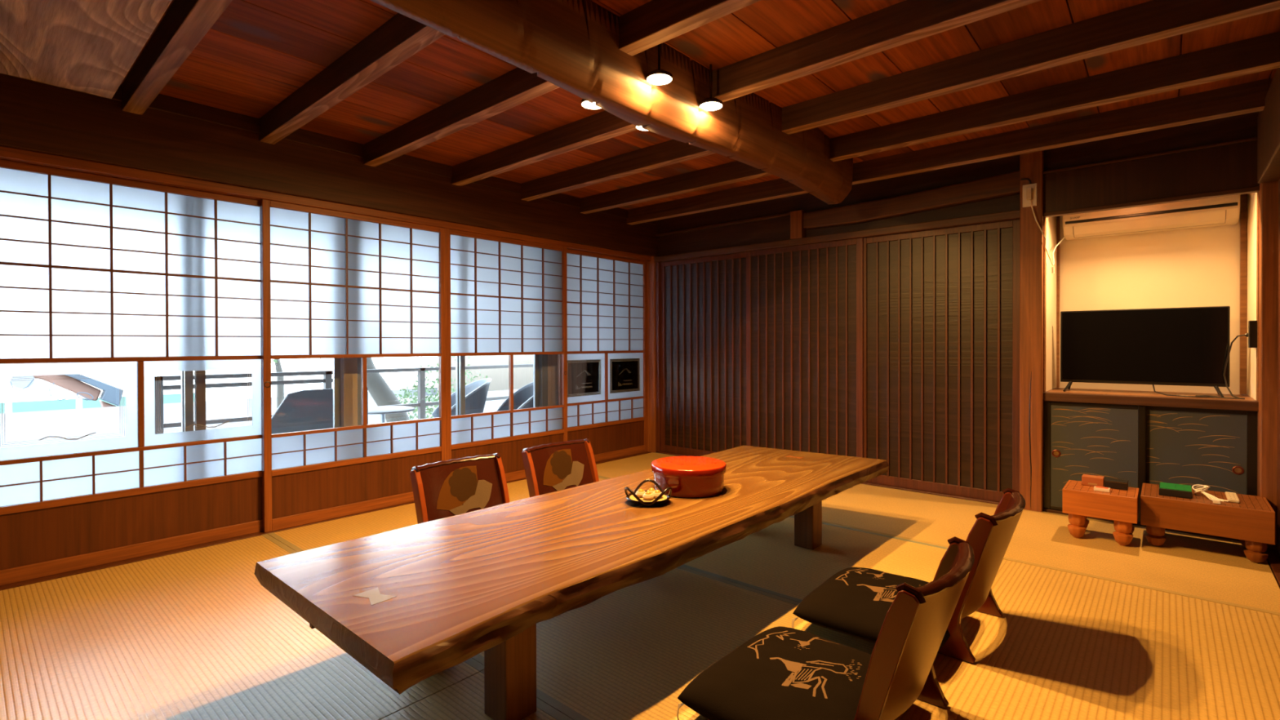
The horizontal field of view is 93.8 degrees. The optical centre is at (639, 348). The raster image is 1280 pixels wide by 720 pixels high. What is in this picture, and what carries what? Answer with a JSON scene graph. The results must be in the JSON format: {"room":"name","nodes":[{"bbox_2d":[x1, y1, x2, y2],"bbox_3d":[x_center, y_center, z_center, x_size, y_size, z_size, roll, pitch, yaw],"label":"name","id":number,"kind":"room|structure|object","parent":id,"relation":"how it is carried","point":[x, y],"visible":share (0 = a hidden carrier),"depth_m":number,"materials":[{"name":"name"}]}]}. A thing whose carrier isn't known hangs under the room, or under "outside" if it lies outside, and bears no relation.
{"room":"japanese tatami room","nodes":[
{"label":"japanese tatami room","id":0,"kind":"room"},
{"bbox_2d":[0,73,657,256],"bbox_3d":[-2.138,-0.081,3.029,0.185,2.210,6.928,0,0,41],"label":"wall","id":1,"kind":"structure","parent":0,"point":[174,136],"depth_m":3.14,"materials":[{"name":"brown wood"}]},
{"bbox_2d":[0,159,262,586],"bbox_3d":[-2.340,0.096,2.803,0.030,1.753,1.070,0,0,41],"label":"door","id":2,"kind":"structure","parent":1,"relation":"in","point":[100,273],"depth_m":2.76,"materials":[{"name":"white paper"}]},
{"bbox_2d":[183,370,193,431],"bbox_3d":[-2.561,0.052,2.764,0.024,1.850,0.810,0,0,41],"label":"post","id":3,"kind":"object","parent":1,"relation":"in","point":[188,380],"depth_m":3.05,"materials":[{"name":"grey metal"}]},
{"bbox_2d":[194,370,205,430],"bbox_3d":[-2.272,0.049,3.089,0.035,1.850,0.040,0,0,41],"label":"post","id":4,"kind":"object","parent":1,"relation":"attached to","point":[199,379],"depth_m":3.08,"materials":[{"name":"brown wood"}]},
{"bbox_2d":[181,358,340,431],"bbox_3d":[-2.088,0.047,3.354,0.024,1.850,0.780,0,0,41],"label":"window","id":5,"kind":"structure","parent":1,"relation":"in","point":[336,362],"depth_m":3.62,"materials":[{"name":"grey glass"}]},
{"bbox_2d":[0,146,650,261],"bbox_3d":[-1.332,-0.812,3.953,0.132,0.043,4.190,0,0,41],"label":"trim","id":6,"kind":"structure","parent":1,"relation":"attached to","point":[6,153],"depth_m":3.08,"materials":[{"name":"brown wood"}]},
{"bbox_2d":[0,451,651,591],"bbox_3d":[-1.323,0.990,3.967,0.135,0.054,4.200,0,0,41],"label":"trim","id":7,"kind":"structure","parent":1,"relation":"attached to","point":[257,534],"depth_m":2.86,"materials":[{"name":"brown wood"}]},
{"bbox_2d":[340,357,357,426],"bbox_3d":[-1.795,0.070,3.673,0.090,1.900,0.085,0,0,41],"label":"pillar","id":8,"kind":"structure","parent":1,"relation":"attached to","point":[348,366],"depth_m":3.64,"materials":[{"name":"brown wood"}]},
{"bbox_2d":[260,199,446,533],"bbox_3d":[-1.636,0.089,3.549,0.032,1.753,1.061,0,0,41],"label":"door","id":9,"kind":"structure","parent":1,"relation":"in","point":[335,284],"depth_m":3.47,"materials":[{"name":"white paper"}]},
{"bbox_2d":[357,355,465,425],"bbox_3d":[-1.501,0.042,3.970,0.024,1.850,0.760,0,0,41],"label":"window","id":10,"kind":"structure","parent":1,"relation":"in","point":[461,358],"depth_m":4.22,"materials":[{"name":"brown wood"}]},
{"bbox_2d":[455,354,538,415],"bbox_3d":[-1.062,0.037,4.522,0.024,1.850,0.730,0,0,41],"label":"window","id":11,"kind":"structure","parent":1,"relation":"in","point":[535,357],"depth_m":4.77,"materials":[{"name":"grey metal"}]},
{"bbox_2d":[445,228,567,481],"bbox_3d":[-0.936,0.083,4.346,0.032,1.753,1.061,0,0,41],"label":"door","id":12,"kind":"structure","parent":1,"relation":"in","point":[504,296],"depth_m":4.31,"materials":[{"name":"white paper"}]},
{"bbox_2d":[538,354,547,407],"bbox_3d":[-0.793,0.060,4.812,0.090,1.900,0.060,0,0,41],"label":"trim","id":13,"kind":"structure","parent":1,"relation":"attached to","point":[543,358],"depth_m":4.78,"materials":[{"name":"brown wood"}]},
{"bbox_2d":[547,354,558,406],"bbox_3d":[-0.727,0.059,4.880,0.080,1.900,0.130,0,0,41],"label":"trim","id":14,"kind":"structure","parent":1,"relation":"attached to","point":[553,359],"depth_m":4.85,"materials":[{"name":"brown wood"}]},
{"bbox_2d":[558,248,647,462],"bbox_3d":[-0.291,0.076,5.133,0.030,1.753,1.055,0,0,41],"label":"door","id":15,"kind":"structure","parent":1,"relation":"in","point":[607,295],"depth_m":5.16,"materials":[{"name":"white paper"}]},
{"bbox_2d":[655,262,661,452],"bbox_3d":[0.183,0.058,5.495,0.035,1.790,0.080,0,0,41],"label":"trim","id":16,"kind":"structure","parent":1,"relation":"attached to","point":[658,340],"depth_m":5.46,"materials":[{"name":"brown wood"}]},
{"bbox_2d":[567,360,582,397],"bbox_3d":[-0.402,0.002,5.893,0.050,2.000,0.880,0,0,41],"label":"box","id":17,"kind":"object","parent":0,"point":[575,366],"depth_m":5.61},
{"bbox_2d":[120,0,1279,209],"bbox_3d":[-0.520,-1.221,1.612,4.800,0.080,6.950,0,0,41],"label":"ceiling","id":18,"kind":"structure","parent":0,"point":[256,54],"depth_m":2.54,"materials":[{"name":"red wood"}]},
{"bbox_2d":[121,0,232,115],"bbox_3d":[-0.856,-1.124,1.443,3.880,0.119,0.072,0,0,41],"label":"joist","id":19,"kind":"object","parent":18,"relation":"attached to","point":[185,23],"visible":1,"depth_m":2.17,"materials":[{"name":"brown wood"}]},
{"bbox_2d":[258,13,444,144],"bbox_3d":[-0.500,-1.127,1.848,3.880,0.119,0.072,0,0,41],"label":"joist","id":20,"kind":"object","parent":18,"relation":"attached to","point":[402,37],"visible":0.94,"depth_m":2.40,"materials":[{"name":"brown wood"}]},
{"bbox_2d":[363,0,760,167],"bbox_3d":[-0.147,-1.131,2.250,3.880,0.119,0.072,0,0,41],"label":"joist","id":21,"kind":"object","parent":18,"relation":"attached to","point":[654,23],"visible":0.8,"depth_m":2.55,"materials":[{"name":"brown wood"}]},
{"bbox_2d":[581,98,600,109],"bbox_3d":[-0.195,-1.099,2.486,0.100,0.181,0.100,0,0,41],"label":"ceiling lamp","id":22,"kind":"object","parent":18,"relation":"attached to","point":[584,104],"visible":0.44,"depth_m":2.49,"materials":[{"name":"black paint"}]},
{"bbox_2d":[370,0,853,204],"bbox_3d":[-0.582,-1.042,1.674,0.315,0.299,6.761,0,0,41],"label":"ceiling beam","id":23,"kind":"structure","parent":18,"relation":"attached to","point":[572,46],"depth_m":2.23,"materials":[{"name":"brown wood"}]},
{"bbox_2d":[635,125,647,130],"bbox_3d":[0.029,-1.101,2.741,0.100,0.181,0.100,0,0,41],"label":"ceiling lamp","id":24,"kind":"object","parent":18,"relation":"attached to","point":[640,128],"visible":0.18,"depth_m":2.75,"materials":[{"name":"black paint"}]},
{"bbox_2d":[645,44,672,85],"bbox_3d":[0.072,-1.098,2.251,0.100,0.181,0.100,0,0,41],"label":"ceiling lamp","id":25,"kind":"object","parent":18,"relation":"attached to","point":[659,77],"visible":0.96,"depth_m":2.24,"materials":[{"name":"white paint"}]},
{"bbox_2d":[698,63,723,111],"bbox_3d":[0.297,-1.100,2.506,0.100,0.181,0.100,0,0,41],"label":"ceiling lamp","id":26,"kind":"object","parent":18,"relation":"attached to","point":[710,104],"visible":1,"depth_m":2.50,"materials":[{"name":"black paint"}]},
{"bbox_2d":[451,0,1041,186],"bbox_3d":[0.233,-1.134,2.682,3.880,0.119,0.072,0,0,41],"label":"joist","id":27,"kind":"object","parent":18,"relation":"attached to","point":[907,21],"visible":0.8,"depth_m":2.31,"materials":[{"name":"brown wood"}]},
{"bbox_2d":[520,0,1279,200],"bbox_3d":[0.603,-1.138,3.102,3.880,0.119,0.072,0,0,41],"label":"joist","id":28,"kind":"object","parent":18,"relation":"attached to","point":[1153,20],"visible":0.8,"depth_m":2.40,"materials":[{"name":"brown wood"}]},
{"bbox_2d":[579,31,1279,213],"bbox_3d":[0.989,-1.141,3.542,3.880,0.119,0.072,0,0,41],"label":"joist","id":29,"kind":"object","parent":18,"relation":"attached to","point":[1260,53],"visible":0.8,"depth_m":2.80,"materials":[{"name":"brown wood"}]},
{"bbox_2d":[626,78,1269,224],"bbox_3d":[1.352,-1.142,3.955,3.880,0.124,0.072,0,0,41],"label":"joist","id":30,"kind":"object","parent":18,"relation":"attached to","point":[1248,97],"visible":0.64,"depth_m":3.27,"materials":[{"name":"brown wood"}]},
{"bbox_3d":[-1.203,-1.121,1.048,3.880,0.119,0.072,0,0,41],"label":"joist","id":31,"kind":"object","parent":18,"relation":"attached to","visible":0},
{"bbox_2d":[0,0,172,98],"bbox_3d":[-1.947,-1.043,1.573,1.570,0.028,1.045,0,0,41],"label":"ceiling panel","id":32,"kind":"object","parent":31,"relation":"attached to","point":[91,46],"visible":1,"depth_m":2.00,"materials":[{"name":"brown wood"}]},
{"bbox_2d":[655,111,1259,256],"bbox_3d":[1.583,-0.098,4.274,4.150,2.210,0.145,0,0,41],"label":"wall","id":33,"kind":"structure","parent":0,"point":[1215,157],"depth_m":3.60,"materials":[{"name":"brown wood"}]},
{"bbox_2d":[647,255,656,453],"bbox_3d":[0.093,0.068,5.556,0.180,1.830,0.088,0,0,41],"label":"trim","id":34,"kind":"structure","parent":33,"relation":"attached to","point":[651,380],"depth_m":5.49,"materials":[{"name":"brown wood"}]},
{"bbox_2d":[660,252,746,456],"bbox_3d":[0.557,0.077,5.175,0.950,1.730,0.032,0,0,41],"label":"door","id":35,"kind":"structure","parent":33,"relation":"in","point":[703,300],"depth_m":5.18,"materials":[{"name":"brown wood"}]},
{"bbox_2d":[746,237,863,457],"bbox_3d":[1.230,0.079,4.561,0.950,1.730,0.032,0,0,41],"label":"door","id":36,"kind":"structure","parent":33,"relation":"in","point":[805,303],"depth_m":4.54,"materials":[{"name":"brown wood"}]},
{"bbox_2d":[656,451,999,504],"bbox_3d":[1.245,0.970,4.570,2.855,0.052,0.080,0,0,41],"label":"trim","id":37,"kind":"structure","parent":33,"relation":"attached to","point":[662,452],"depth_m":3.98,"materials":[{"name":"brown wood"}]},
{"bbox_2d":[654,209,1019,262],"bbox_3d":[1.235,-0.810,4.554,2.855,0.048,0.095,0,0,41],"label":"trim","id":38,"kind":"structure","parent":33,"relation":"attached to","point":[1012,215],"depth_m":4.22,"materials":[{"name":"brown wood"}]},
{"bbox_2d":[863,219,1019,502],"bbox_3d":[1.945,0.081,3.955,0.985,1.730,0.032,0,0,41],"label":"door","id":39,"kind":"structure","parent":33,"relation":"in","point":[941,306],"depth_m":3.90,"materials":[{"name":"brown wood"}]},
{"bbox_2d":[1018,177,1036,207],"bbox_3d":[2.284,-0.925,3.556,0.051,0.173,0.121,0,0,-23],"label":"wall outlet","id":40,"kind":"object","parent":33,"relation":"attached to","point":[1029,191],"visible":1,"depth_m":3.52,"materials":[{"name":"white plastic"}]},
{"bbox_2d":[1029,200,1065,273],"bbox_3d":[2.504,-0.664,3.619,0.467,0.427,0.075,0,0,-34],"label":"hanging cord","id":41,"kind":"object","parent":40,"relation":"hanging from","point":[1053,263],"visible":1,"depth_m":3.54,"materials":[{"name":"white plastic"}]},
{"bbox_2d":[1043,400,1145,522],"bbox_3d":[2.573,0.628,3.404,0.462,0.636,0.022,0,0,41],"label":"door","id":42,"kind":"structure","parent":33,"relation":"in","point":[1108,441],"depth_m":3.40,"materials":[{"name":"black paint"}]},
{"bbox_2d":[1051,408,1131,490],"bbox_3d":[2.568,0.613,3.401,0.388,0.553,0.003,0,0,41],"label":"print","id":43,"kind":"object","parent":42,"relation":"attached to","point":[1097,442],"depth_m":3.41,"materials":[{"name":"grey paper"}]},
{"bbox_2d":[1043,507,1239,541],"bbox_3d":[2.737,0.969,3.272,0.910,0.042,0.060,0,0,41],"label":"trim","id":44,"kind":"structure","parent":33,"relation":"attached to","point":[1055,511],"depth_m":3.25,"materials":[{"name":"brown wood"}]},
{"bbox_2d":[1043,391,1258,411],"bbox_3d":[2.729,0.284,3.262,0.910,0.049,0.068,0,0,41],"label":"trim","id":45,"kind":"structure","parent":33,"relation":"attached to","point":[1170,402],"depth_m":3.20,"materials":[{"name":"brown wood"}]},
{"bbox_2d":[1145,405,1257,496],"bbox_3d":[2.911,0.629,3.138,0.468,0.636,0.022,0,0,41],"label":"door","id":46,"kind":"structure","parent":33,"relation":"in","point":[1216,449],"depth_m":3.11,"materials":[{"name":"black paint"}]},
{"bbox_2d":[1234,467,1241,472],"bbox_3d":[3.026,0.616,3.030,0.028,0.028,0.004,0,0,41],"label":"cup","id":47,"kind":"object","parent":46,"relation":"on","point":[1236,469],"depth_m":3.03,"materials":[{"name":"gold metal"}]},
{"bbox_2d":[1045,216,1057,391],"bbox_3d":[2.568,-0.370,3.749,0.020,1.252,0.471,0,0,41],"label":"wall","id":48,"kind":"structure","parent":0,"point":[1051,222],"depth_m":3.72,"materials":[{"name":"beige paint"}]},
{"bbox_2d":[1019,150,1044,511],"bbox_3d":[2.353,-0.106,3.587,0.113,2.190,0.139,0,0,41],"label":"wooden pillar","id":49,"kind":"structure","parent":48,"relation":"attached to","point":[1031,164],"depth_m":3.54,"materials":[{"name":"brown wood"}]},
{"bbox_2d":[1043,217,1045,391],"bbox_3d":[2.401,-0.259,3.550,0.006,1.033,0.050,0,0,41],"label":"trim","id":50,"kind":"structure","parent":48,"relation":"attached to","point":[1044,218],"depth_m":3.53,"materials":[{"name":"brown wood"}]},
{"bbox_2d":[1056,216,1059,387],"bbox_3d":[2.730,-0.372,3.908,0.014,1.252,0.020,0,0,41],"label":"trim","id":51,"kind":"structure","parent":48,"relation":"attached to","point":[1058,217],"depth_m":3.90,"materials":[{"name":"brown wood"}]},
{"bbox_2d":[1046,387,1256,400],"bbox_3d":[2.908,0.271,3.461,0.905,0.025,0.466,0,0,41],"label":"shelf","id":52,"kind":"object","parent":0,"point":[1135,393],"depth_m":3.47,"materials":[{"name":"brown wood"}]},
{"bbox_2d":[1060,306,1248,399],"bbox_3d":[2.883,0.015,3.405,0.818,0.489,0.284,0,0,41],"label":"television","id":53,"kind":"object","parent":52,"relation":"on","point":[1188,346],"visible":0.96,"depth_m":3.43,"materials":[{"name":"black plastic"}]},
{"bbox_2d":[1059,214,1247,395],"bbox_3d":[3.079,-0.373,3.642,0.970,1.340,0.040,0,0,41],"label":"wall","id":54,"kind":"structure","parent":0,"point":[1200,267],"depth_m":3.60,"materials":[{"name":"beige paint"}]},
{"bbox_2d":[1062,194,1239,240],"bbox_3d":[2.992,-0.833,3.543,0.783,0.278,0.212,0,0,41],"label":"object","id":55,"kind":"object","parent":54,"relation":"attached to","point":[1220,211],"visible":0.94,"depth_m":3.46,"materials":[{"name":"beige plastic"}]},
{"bbox_2d":[1239,193,1247,394],"bbox_3d":[3.372,-0.370,3.344,0.028,1.252,0.020,0,0,41],"label":"trim","id":56,"kind":"structure","parent":54,"relation":"attached to","point":[1243,197],"depth_m":3.34,"materials":[{"name":"brown wood"}]},
{"bbox_2d":[1246,67,1279,588],"bbox_3d":[0.998,-0.074,0.553,0.115,2.210,7.349,0,0,41],"label":"wall","id":57,"kind":"structure","parent":0,"point":[1268,119],"depth_m":2.80,"materials":[{"name":"beige paint"}]},
{"bbox_2d":[1248,320,1257,347],"bbox_3d":[3.084,-0.071,3.017,0.028,0.135,0.135,0,0,41],"label":"wall socket","id":58,"kind":"object","parent":57,"relation":"attached to","point":[1252,325],"visible":1,"depth_m":2.97,"materials":[{"name":"black plastic"}]},
{"bbox_2d":[1256,191,1258,400],"bbox_3d":[3.064,-0.257,2.967,0.006,1.033,0.050,0,0,41],"label":"trim","id":59,"kind":"structure","parent":57,"relation":"attached to","point":[1257,273],"depth_m":2.95,"materials":[{"name":"brown wood"}]},
{"bbox_2d":[1257,111,1278,549],"bbox_3d":[3.084,-0.103,2.892,0.130,2.190,0.158,0,0,41],"label":"wooden pillar","id":60,"kind":"structure","parent":57,"relation":"attached to","point":[1267,415],"depth_m":2.86,"materials":[{"name":"brown wood"}]},
{"bbox_3d":[-0.311,1.059,1.880,4.430,0.075,7.600,0,0,41],"label":"floor","id":61,"kind":"structure","parent":0,"visible":0},
{"bbox_2d":[0,533,484,719],"bbox_3d":[-1.555,1.000,2.096,1.982,0.046,1.040,0,0,41],"label":"mat","id":62,"kind":"object","parent":61,"relation":"on","point":[195,634],"visible":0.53,"depth_m":1.93,"materials":[{"name":"wicker"}]},
{"bbox_2d":[267,502,417,552],"bbox_3d":[-1.254,0.993,3.226,0.942,0.046,1.051,0,0,41],"label":"mat","id":63,"kind":"object","parent":61,"relation":"on","point":[304,538],"visible":0.16,"depth_m":3.22,"materials":[{"name":"wicker"}]},
{"bbox_2d":[380,669,573,719],"bbox_3d":[-0.461,1.003,1.134,0.928,0.046,1.040,0,0,41],"label":"mat","id":64,"kind":"object","parent":61,"relation":"on","point":[464,700],"visible":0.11,"depth_m":1.63,"materials":[{"name":"wicker"}]},
{"bbox_2d":[506,476,608,502],"bbox_3d":[-0.563,0.986,4.013,0.942,0.046,1.040,0,0,41],"label":"mat","id":65,"kind":"object","parent":61,"relation":"on","point":[518,490],"visible":0.03,"depth_m":4.08,"materials":[{"name":"wicker"}]},
{"bbox_2d":[471,566,875,719],"bbox_3d":[-0.160,0.996,2.264,1.968,0.046,1.051,0,0,41],"label":"mat","id":66,"kind":"object","parent":61,"relation":"on","point":[628,653],"visible":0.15,"depth_m":1.99,"materials":[{"name":"fabric"}]},
{"bbox_2d":[409,453,509,524],"bbox_3d":[-0.657,0.738,2.574,0.589,0.471,0.440,0,0,41],"label":"chair","id":67,"kind":"object","parent":66,"relation":"on","point":[453,486],"visible":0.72,"depth_m":2.72,"materials":[{"name":"orange wood"}]},
{"bbox_2d":[521,438,599,497],"bbox_3d":[-0.265,0.734,3.019,0.589,0.471,0.440,0,0,41],"label":"chair","id":68,"kind":"object","parent":66,"relation":"on","point":[549,468],"visible":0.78,"depth_m":3.17,"materials":[{"name":"wood"}]},
{"bbox_2d":[254,445,888,719],"bbox_3d":[0.114,0.786,2.445,0.849,0.369,2.716,0,0,41],"label":"table","id":69,"kind":"object","parent":66,"relation":"on","point":[411,605],"visible":0.88,"depth_m":1.72,"materials":[{"name":"brown wood"}]},
{"bbox_2d":[624,479,671,506],"bbox_3d":[0.034,0.568,2.349,0.186,0.068,0.187,0,0,41],"label":"basket","id":70,"kind":"object","parent":69,"relation":"on","point":[664,497],"visible":0.88,"depth_m":2.31,"materials":[{"name":"black metal"}]},
{"bbox_2d":[635,488,645,497],"bbox_3d":[0.003,0.570,2.365,0.044,0.031,0.044,0,0,41],"label":"sweet bun","id":71,"kind":"object","parent":70,"relation":"in","point":[640,492],"visible":0.83,"depth_m":2.35,"materials":[{"name":"food"}]},
{"bbox_2d":[642,491,653,500],"bbox_3d":[0.032,0.571,2.325,0.044,0.031,0.044,0,0,41],"label":"sweet bun","id":72,"kind":"object","parent":70,"relation":"in","point":[647,495],"visible":1,"depth_m":2.31,"materials":[{"name":"food"}]},
{"bbox_2d":[626,490,670,506],"bbox_3d":[0.033,0.591,2.353,0.176,0.022,0.176,0,0,41],"label":"tray","id":73,"kind":"object","parent":70,"relation":"on","point":[634,500],"depth_m":2.30,"materials":[{"name":"black metal"}]},
{"bbox_2d":[647,488,655,493],"bbox_3d":[0.046,0.570,2.381,0.044,0.031,0.044,0,0,41],"label":"sweet bun","id":74,"kind":"object","parent":70,"relation":"in","point":[651,491],"visible":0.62,"depth_m":2.37,"materials":[{"name":"food"}]},
{"bbox_2d":[652,489,661,497],"bbox_3d":[0.068,0.570,2.348,0.044,0.031,0.044,0,0,41],"label":"sweet bun","id":75,"kind":"object","parent":70,"relation":"in","point":[656,493],"visible":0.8,"depth_m":2.33,"materials":[{"name":"food"}]},
{"bbox_2d":[651,456,726,497],"bbox_3d":[0.207,0.542,2.552,0.318,0.116,0.318,0,0,41],"label":"tub","id":76,"kind":"object","parent":69,"relation":"on","point":[687,477],"visible":0.98,"depth_m":2.43,"materials":[{"name":"red plastic"}]},
{"bbox_2d":[676,626,896,719],"bbox_3d":[0.429,0.909,1.594,0.465,0.131,0.539,0,0,42],"label":"floor cushion","id":77,"kind":"object","parent":66,"relation":"on","point":[780,673],"visible":0.88,"depth_m":1.54,"materials":[{"name":"black fabric"}]},
{"bbox_2d":[746,631,862,698],"bbox_3d":[0.447,0.853,1.646,0.311,0.019,0.327,0,0,42],"label":"picture","id":78,"kind":"object","parent":77,"relation":"on","point":[804,664],"depth_m":1.60},
{"bbox_2d":[791,567,950,651],"bbox_3d":[0.851,0.905,2.096,0.465,0.131,0.540,0,0,40],"label":"floor cushion","id":79,"kind":"object","parent":66,"relation":"on","point":[854,602],"visible":0.62,"depth_m":2.02,"materials":[{"name":"black fabric"}]},
{"bbox_2d":[835,568,920,602],"bbox_3d":[0.865,0.849,2.149,0.311,0.019,0.327,0,0,40],"label":"picture","id":80,"kind":"object","parent":79,"relation":"on","point":[871,585],"depth_m":2.14},
{"bbox_2d":[595,452,859,501],"bbox_3d":[0.494,0.981,4.477,1.917,0.046,1.049,0,0,41],"label":"mat","id":81,"kind":"object","parent":61,"relation":"on","point":[621,467],"visible":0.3,"depth_m":4.89,"materials":[{"name":"wicker"}]},
{"bbox_2d":[680,515,947,602],"bbox_3d":[0.532,0.989,3.051,1.968,0.046,1.040,0,0,41],"label":"mat","id":82,"kind":"object","parent":61,"relation":"on","point":[768,560],"visible":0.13,"depth_m":2.76,"materials":[{"name":"fabric"}]},
{"bbox_2d":[792,484,1279,615],"bbox_3d":[1.955,0.985,3.193,1.968,0.046,1.049,0,0,41],"label":"mat","id":83,"kind":"object","parent":61,"relation":"on","point":[1206,568],"visible":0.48,"depth_m":2.92,"materials":[{"name":"wicker"}]},
{"bbox_2d":[1062,480,1138,546],"bbox_3d":[2.348,0.837,3.050,0.293,0.249,0.270,0,0,41],"label":"game board","id":84,"kind":"object","parent":83,"relation":"on","point":[1081,502],"visible":0.98,"depth_m":2.96,"materials":[{"name":"brown wood"}]},
{"bbox_2d":[1081,474,1104,486],"bbox_3d":[2.362,0.689,3.121,0.090,0.046,0.071,0,0,41],"label":"box","id":85,"kind":"object","parent":84,"relation":"on","point":[1086,479],"visible":0.92,"depth_m":3.10,"materials":[{"name":"brown wood"}]},
{"bbox_2d":[1093,485,1110,492],"bbox_3d":[2.316,0.704,3.000,0.064,0.016,0.045,0,0,41],"label":"case","id":86,"kind":"object","parent":84,"relation":"on","point":[1095,487],"visible":1,"depth_m":2.99,"materials":[{"name":"orange wood"}]},
{"bbox_2d":[1104,477,1128,490],"bbox_3d":[2.435,0.692,3.060,0.092,0.039,0.071,0,0,41],"label":"box","id":87,"kind":"object","parent":84,"relation":"on","point":[1113,483],"visible":0.94,"depth_m":3.04,"materials":[{"name":"wood"}]},
{"bbox_2d":[1140,483,1275,563],"bbox_3d":[2.726,0.831,2.900,0.452,0.261,0.355,0,0,41],"label":"game board","id":88,"kind":"object","parent":83,"relation":"on","point":[1251,521],"depth_m":2.77,"materials":[{"name":"brown wood"}]},
{"bbox_2d":[1158,482,1191,498],"bbox_3d":[2.634,0.697,2.947,0.120,0.035,0.165,0,0,41],"label":"game box","id":89,"kind":"object","parent":88,"relation":"on","point":[1165,488],"visible":1,"depth_m":2.90,"materials":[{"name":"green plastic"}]},
{"bbox_2d":[1191,484,1228,504],"bbox_3d":[2.720,0.692,2.847,0.080,0.045,0.224,0,0,20],"label":"extension cord","id":90,"kind":"object","parent":88,"relation":"on","point":[1215,500],"visible":1,"depth_m":2.88,"materials":[{"name":"white plastic"}]},
{"bbox_2d":[895,559,1279,719],"bbox_3d":[1.319,0.996,1.716,0.973,0.044,2.005,0,0,41],"label":"mat","id":91,"kind":"object","parent":61,"relation":"on","point":[1064,646],"visible":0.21,"depth_m":1.88,"materials":[{"name":"beige wicker"}]},
{"bbox_2d":[854,536,974,719],"bbox_3d":[0.547,0.741,1.595,0.589,0.471,0.440,0,0,41],"label":"chair","id":92,"kind":"object","parent":91,"relation":"on","point":[900,671],"visible":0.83,"depth_m":1.33,"materials":[{"name":"brown wood"}]},
{"bbox_2d":[937,488,1026,662],"bbox_3d":[1.023,0.736,2.136,0.589,0.471,0.440,0,0,41],"label":"chair","id":93,"kind":"object","parent":91,"relation":"on","point":[989,538],"visible":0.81,"depth_m":1.88,"materials":[{"name":"brown wood"}]},
{"bbox_3d":[-1.717,1.133,5.514,2.460,0.250,12.000,0,0,41],"label":"floor","id":94,"kind":"structure","parent":0,"visible":0},
{"bbox_2d":[271,386,368,434],"bbox_3d":[-2.482,0.654,4.438,0.530,0.725,0.719,0,0,41],"label":"lounge chair","id":95,"kind":"object","parent":94,"relation":"on","point":[309,409],"visible":0.16,"depth_m":4.22,"materials":[{"name":"grey fabric"}]},
{"bbox_2d":[154,364,533,434],"bbox_3d":[-1.502,0.597,7.317,0.060,0.800,7.000,0,0,41],"label":"veranda railing","id":96,"kind":"object","parent":94,"relation":"on","point":[327,380],"visible":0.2,"depth_m":5.38,"materials":[{"name":"grey metal"}]},
{"bbox_2d":[368,405,414,422],"bbox_3d":[-2.321,0.777,5.402,0.540,0.467,0.540,0,0,41],"label":"round side table","id":97,"kind":"object","parent":94,"relation":"on","point":[382,411],"visible":0.4,"depth_m":5.35,"materials":[{"name":"grey metal"}]},
{"bbox_2d":[431,377,491,417],"bbox_3d":[-1.652,0.644,5.481,0.573,0.732,0.699,0,0,-24],"label":"shell chair","id":98,"kind":"object","parent":94,"relation":"on","point":[476,392],"visible":0.46,"depth_m":5.35,"materials":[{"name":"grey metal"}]},
{"bbox_2d":[496,382,533,411],"bbox_3d":[-1.079,0.642,5.617,0.573,0.732,0.699,0,0,-24],"label":"shell chair","id":99,"kind":"object","parent":94,"relation":"on","point":[523,397],"visible":0.14,"depth_m":5.87,"materials":[{"name":"grey plastic"}]},
{"label":"outside","id":100,"kind":"structure","parent":0,"visible":0},
{"bbox_2d":[0,364,437,413],"bbox_3d":[-19.572,2.102,30.539,57.400,0.100,100.000,0,0,41],"label":"ground","id":101,"kind":"structure","parent":100,"point":[39,390],"depth_m":32.75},
{"bbox_2d":[9,373,123,407],"bbox_3d":[-8.564,1.241,9.579,1.208,1.820,2.137,0,0,41],"label":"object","id":102,"kind":"object","parent":101,"relation":"on","point":[74,383],"visible":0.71,"depth_m":9.07,"materials":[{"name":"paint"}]},
{"bbox_2d":[0,392,194,413],"bbox_3d":[-13.812,1.627,10.925,0.050,1.060,9.350,0,0,41],"label":"fence","id":103,"kind":"object","parent":101,"relation":"on","point":[45,405],"visible":0.13,"depth_m":12.65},
{"bbox_2d":[0,386,437,426],"bbox_3d":[-6.621,1.485,9.828,1.000,1.320,18.000,0,0,41],"label":"sheeting","id":104,"kind":"object","parent":101,"relation":"on","point":[68,415],"visible":0.11,"depth_m":8.46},
{"bbox_2d":[0,389,518,448],"bbox_3d":[-5.119,1.479,8.507,1.000,1.340,18.000,0,0,41],"label":"sheeting","id":105,"kind":"object","parent":101,"relation":"on","point":[19,433],"visible":0.02,"depth_m":6.97,"materials":[{"name":"white"}]},
{"bbox_2d":[271,359,284,408],"bbox_3d":[-4.794,0.767,6.921,0.873,2.781,1.401,0,0,41],"label":"tree","id":106,"kind":"object","parent":101,"relation":"on","point":[280,388],"visible":0.02,"depth_m":7.30,"materials":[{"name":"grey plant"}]},
{"bbox_2d":[320,357,409,422],"bbox_3d":[-3.247,0.567,6.686,1.104,3.235,2.025,0,0,41],"label":"tree","id":107,"kind":"object","parent":101,"relation":"on","point":[379,389],"visible":0.02,"depth_m":6.81,"materials":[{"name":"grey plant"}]},
{"bbox_2d":[395,355,487,420],"bbox_3d":[-2.704,1.095,8.111,1.068,2.103,1.297,0,0,41],"label":"tree","id":108,"kind":"object","parent":101,"relation":"on","point":[415,400],"visible":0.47,"depth_m":7.87,"materials":[{"name":"green plant"}]},
{"bbox_2d":[437,354,533,395],"bbox_3d":[-1.336,0.002,14.623,0.200,4.200,7.800,0,0,41],"label":"wall","id":109,"kind":"structure","parent":101,"relation":"on","point":[522,376],"depth_m":12.59,"materials":[{"name":"white"}]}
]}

